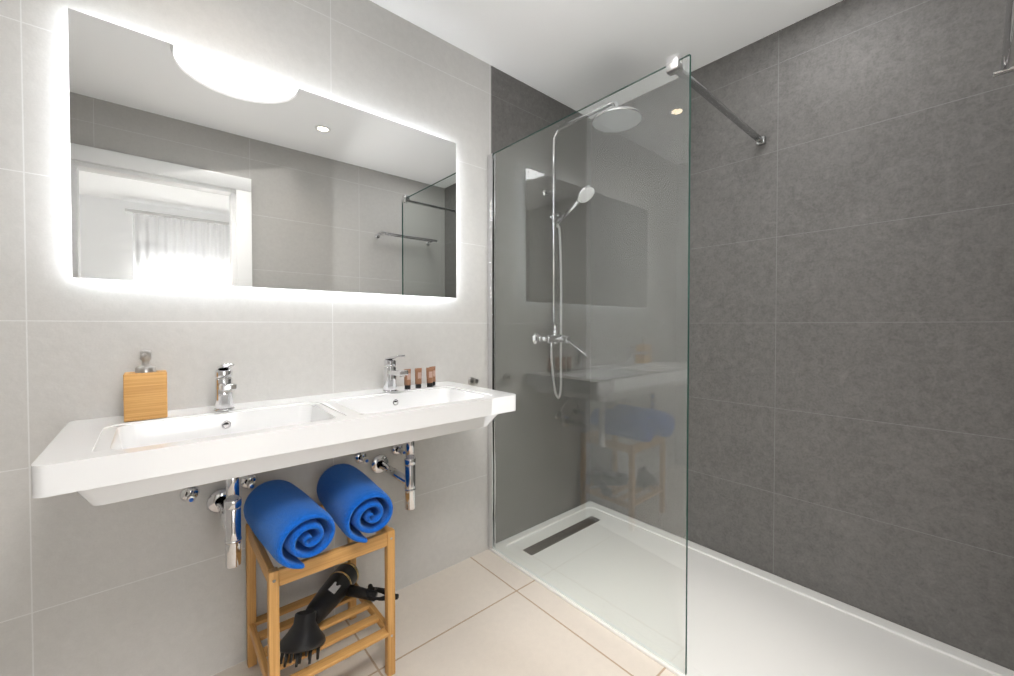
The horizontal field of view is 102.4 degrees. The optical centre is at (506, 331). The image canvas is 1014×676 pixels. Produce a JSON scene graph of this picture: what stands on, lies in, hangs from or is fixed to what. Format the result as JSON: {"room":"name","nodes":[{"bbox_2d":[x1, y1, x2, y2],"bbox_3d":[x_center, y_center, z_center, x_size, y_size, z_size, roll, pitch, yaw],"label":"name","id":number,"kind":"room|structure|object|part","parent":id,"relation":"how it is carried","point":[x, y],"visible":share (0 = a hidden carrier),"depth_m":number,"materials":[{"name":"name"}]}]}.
{"room":"bathroom","nodes":[
{"label":"bathroom","id":0,"kind":"room"},
{"bbox_2d":[0,0,575,675],"bbox_3d":[-0.544,-0.114,1.746,3.020,2.487,0.134,-1,1,-41],"label":"wall","id":1,"kind":"structure","parent":0,"point":[148,586],"depth_m":1.33,"materials":[{"name":"tile"}]},
{"bbox_3d":[-0.720,-0.516,1.520,1.245,0.723,0.033,-1,1,-41],"label":"backlit mirror","id":2,"kind":"part","parent":1,"relation":"part of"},
{"bbox_2d":[31,355,515,568],"bbox_3d":[-0.584,0.375,1.349,1.234,0.567,0.491,-1,1,-41],"label":"wall-mounted sink","id":3,"kind":"object","parent":1,"relation":"attached to","point":[101,461],"visible":1,"depth_m":1.14,"materials":[{"name":"white ceramic"}]},
{"bbox_2d":[123,350,167,421],"bbox_3d":[-1.029,0.149,1.161,0.092,0.192,0.069,-1,1,-41],"label":"soap dispenser","id":4,"kind":"object","parent":3,"relation":"on","point":[145,390],"visible":1,"depth_m":1.14,"materials":[{"name":"brown wood"}]},
{"bbox_2d":[213,363,236,411],"bbox_3d":[-0.854,0.169,1.237,0.054,0.152,0.153,-1,1,-41],"label":"faucet","id":5,"kind":"object","parent":3,"relation":"on","point":[224,385],"depth_m":1.25,"materials":[{"name":"silver metal"}]},
{"bbox_2d":[179,399,415,568],"bbox_3d":[-0.647,0.462,1.420,0.762,0.390,0.302,-1,1,-41],"label":"drain pipe","id":6,"kind":"object","parent":3,"relation":"in","point":[227,502],"depth_m":1.32,"materials":[{"name":"silver metal"}]},
{"bbox_2d":[383,355,407,392],"bbox_3d":[-0.438,0.163,1.597,0.054,0.152,0.153,-1,1,-41],"label":"faucet","id":7,"kind":"object","parent":3,"relation":"on","point":[390,372],"depth_m":1.61,"materials":[{"name":"silver metal"}]},
{"bbox_2d":[404,369,410,388],"bbox_3d":[-0.413,0.195,1.691,0.035,0.083,0.029,-1,1,-41],"label":"toiletry tube","id":8,"kind":"object","parent":3,"relation":"on","point":[407,381],"visible":0.79,"depth_m":1.68,"materials":[{"name":"brown plastic"}]},
{"bbox_2d":[415,368,421,387],"bbox_3d":[-0.375,0.195,1.724,0.035,0.083,0.029,-1,1,-41],"label":"toiletry tube","id":9,"kind":"object","parent":3,"relation":"on","point":[418,377],"visible":1,"depth_m":1.71,"materials":[{"name":"brown plastic"}]},
{"bbox_2d":[426,367,433,386],"bbox_3d":[-0.333,0.194,1.758,0.035,0.083,0.029,-1,1,-41],"label":"toiletry tube","id":10,"kind":"object","parent":3,"relation":"on","point":[429,373],"visible":0.98,"depth_m":1.75,"materials":[{"name":"brown plastic"}]},
{"bbox_2d":[468,377,477,385],"bbox_3d":[-0.163,0.246,2.010,0.044,0.044,0.040,-1,1,-41],"label":"robe hook","id":11,"kind":"object","parent":1,"relation":"attached to","point":[472,381],"visible":0.98,"depth_m":2.01,"materials":[{"name":"silver metal"}]},
{"bbox_2d":[212,549,676,675],"bbox_3d":[0.074,1.171,1.053,3.020,0.060,2.020,-1,1,-41],"label":"floor","id":12,"kind":"structure","parent":0,"point":[488,612],"depth_m":1.52,"materials":[{"name":"tile"}]},
{"bbox_2d":[246,504,394,675],"bbox_3d":[-0.629,0.894,1.369,0.367,0.482,0.371,-1,1,-41],"label":"stool","id":13,"kind":"object","parent":12,"relation":"on","point":[350,551],"visible":0.81,"depth_m":1.32,"materials":[{"name":"brown wood"}]},
{"bbox_2d":[243,480,334,568],"bbox_3d":[-0.673,0.573,1.243,0.166,0.156,0.367,-1,1,-45],"label":"roll","id":14,"kind":"object","parent":13,"relation":"on","point":[289,523],"visible":1,"depth_m":1.15,"materials":[{"name":"blue fabric"}]},
{"bbox_2d":[280,610,325,667],"bbox_3d":[-0.618,0.921,1.228,0.128,0.131,0.126,-1,1,-41],"label":"diffuser","id":15,"kind":"object","parent":13,"relation":"on","point":[305,634],"visible":0.98,"depth_m":1.21,"materials":[{"name":"black plastic"}]},
{"bbox_2d":[306,562,398,623],"bbox_3d":[-0.583,0.933,1.470,0.297,0.094,0.261,-1,1,-41],"label":"hair dryer","id":16,"kind":"object","parent":13,"relation":"on","point":[337,587],"visible":0.83,"depth_m":1.46,"materials":[{"name":"black plastic"}]},
{"bbox_2d":[317,464,392,542],"bbox_3d":[-0.526,0.569,1.385,0.172,0.160,0.364,-1,1,-41],"label":"roll","id":17,"kind":"object","parent":13,"relation":"on","point":[354,501],"visible":1,"depth_m":1.28,"materials":[{"name":"blue fabric"}]},
{"bbox_2d":[488,540,1013,675],"bbox_3d":[0.818,1.123,1.697,0.849,0.014,1.818,-1,1,-41],"label":"shower tray","id":18,"kind":"object","parent":12,"relation":"on","point":[744,619],"visible":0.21,"depth_m":1.51,"materials":[{"name":"white ceramic"}]},
{"bbox_2d":[488,53,765,674],"bbox_3d":[0.558,0.098,1.976,0.855,2.027,1.032,-1,1,-41],"label":"glass panel","id":19,"kind":"object","parent":18,"relation":"on","point":[588,272],"visible":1,"depth_m":1.57,"materials":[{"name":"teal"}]},
{"bbox_2d":[370,0,842,110],"bbox_3d":[0.074,-1.386,1.013,3.020,0.080,2.020,-1,1,-41],"label":"ceiling","id":20,"kind":"structure","parent":0,"point":[576,55],"depth_m":1.85,"materials":[{"name":"white paint"}]},
{"bbox_2d":[688,0,1013,670],"bbox_3d":[1.210,-0.117,1.951,0.100,2.487,1.920,-1,1,-41],"label":"wall","id":21,"kind":"structure","parent":0,"point":[851,372],"depth_m":1.62,"materials":[{"name":"tile"}]},
{"bbox_3d":[0.702,-0.091,0.308,2.820,2.487,0.100,-1,1,-41],"label":"wall","id":22,"kind":"structure","parent":0,"visible":0},
{"bbox_2d":[992,0,1013,76],"bbox_3d":[1.355,-0.785,1.032,0.540,0.042,0.154,-1,1,-41],"label":"towel rack","id":23,"kind":"object","parent":22,"relation":"attached to","point":[1007,38],"visible":1,"depth_m":1.10,"materials":[{"name":"silver metal"}]}
]}

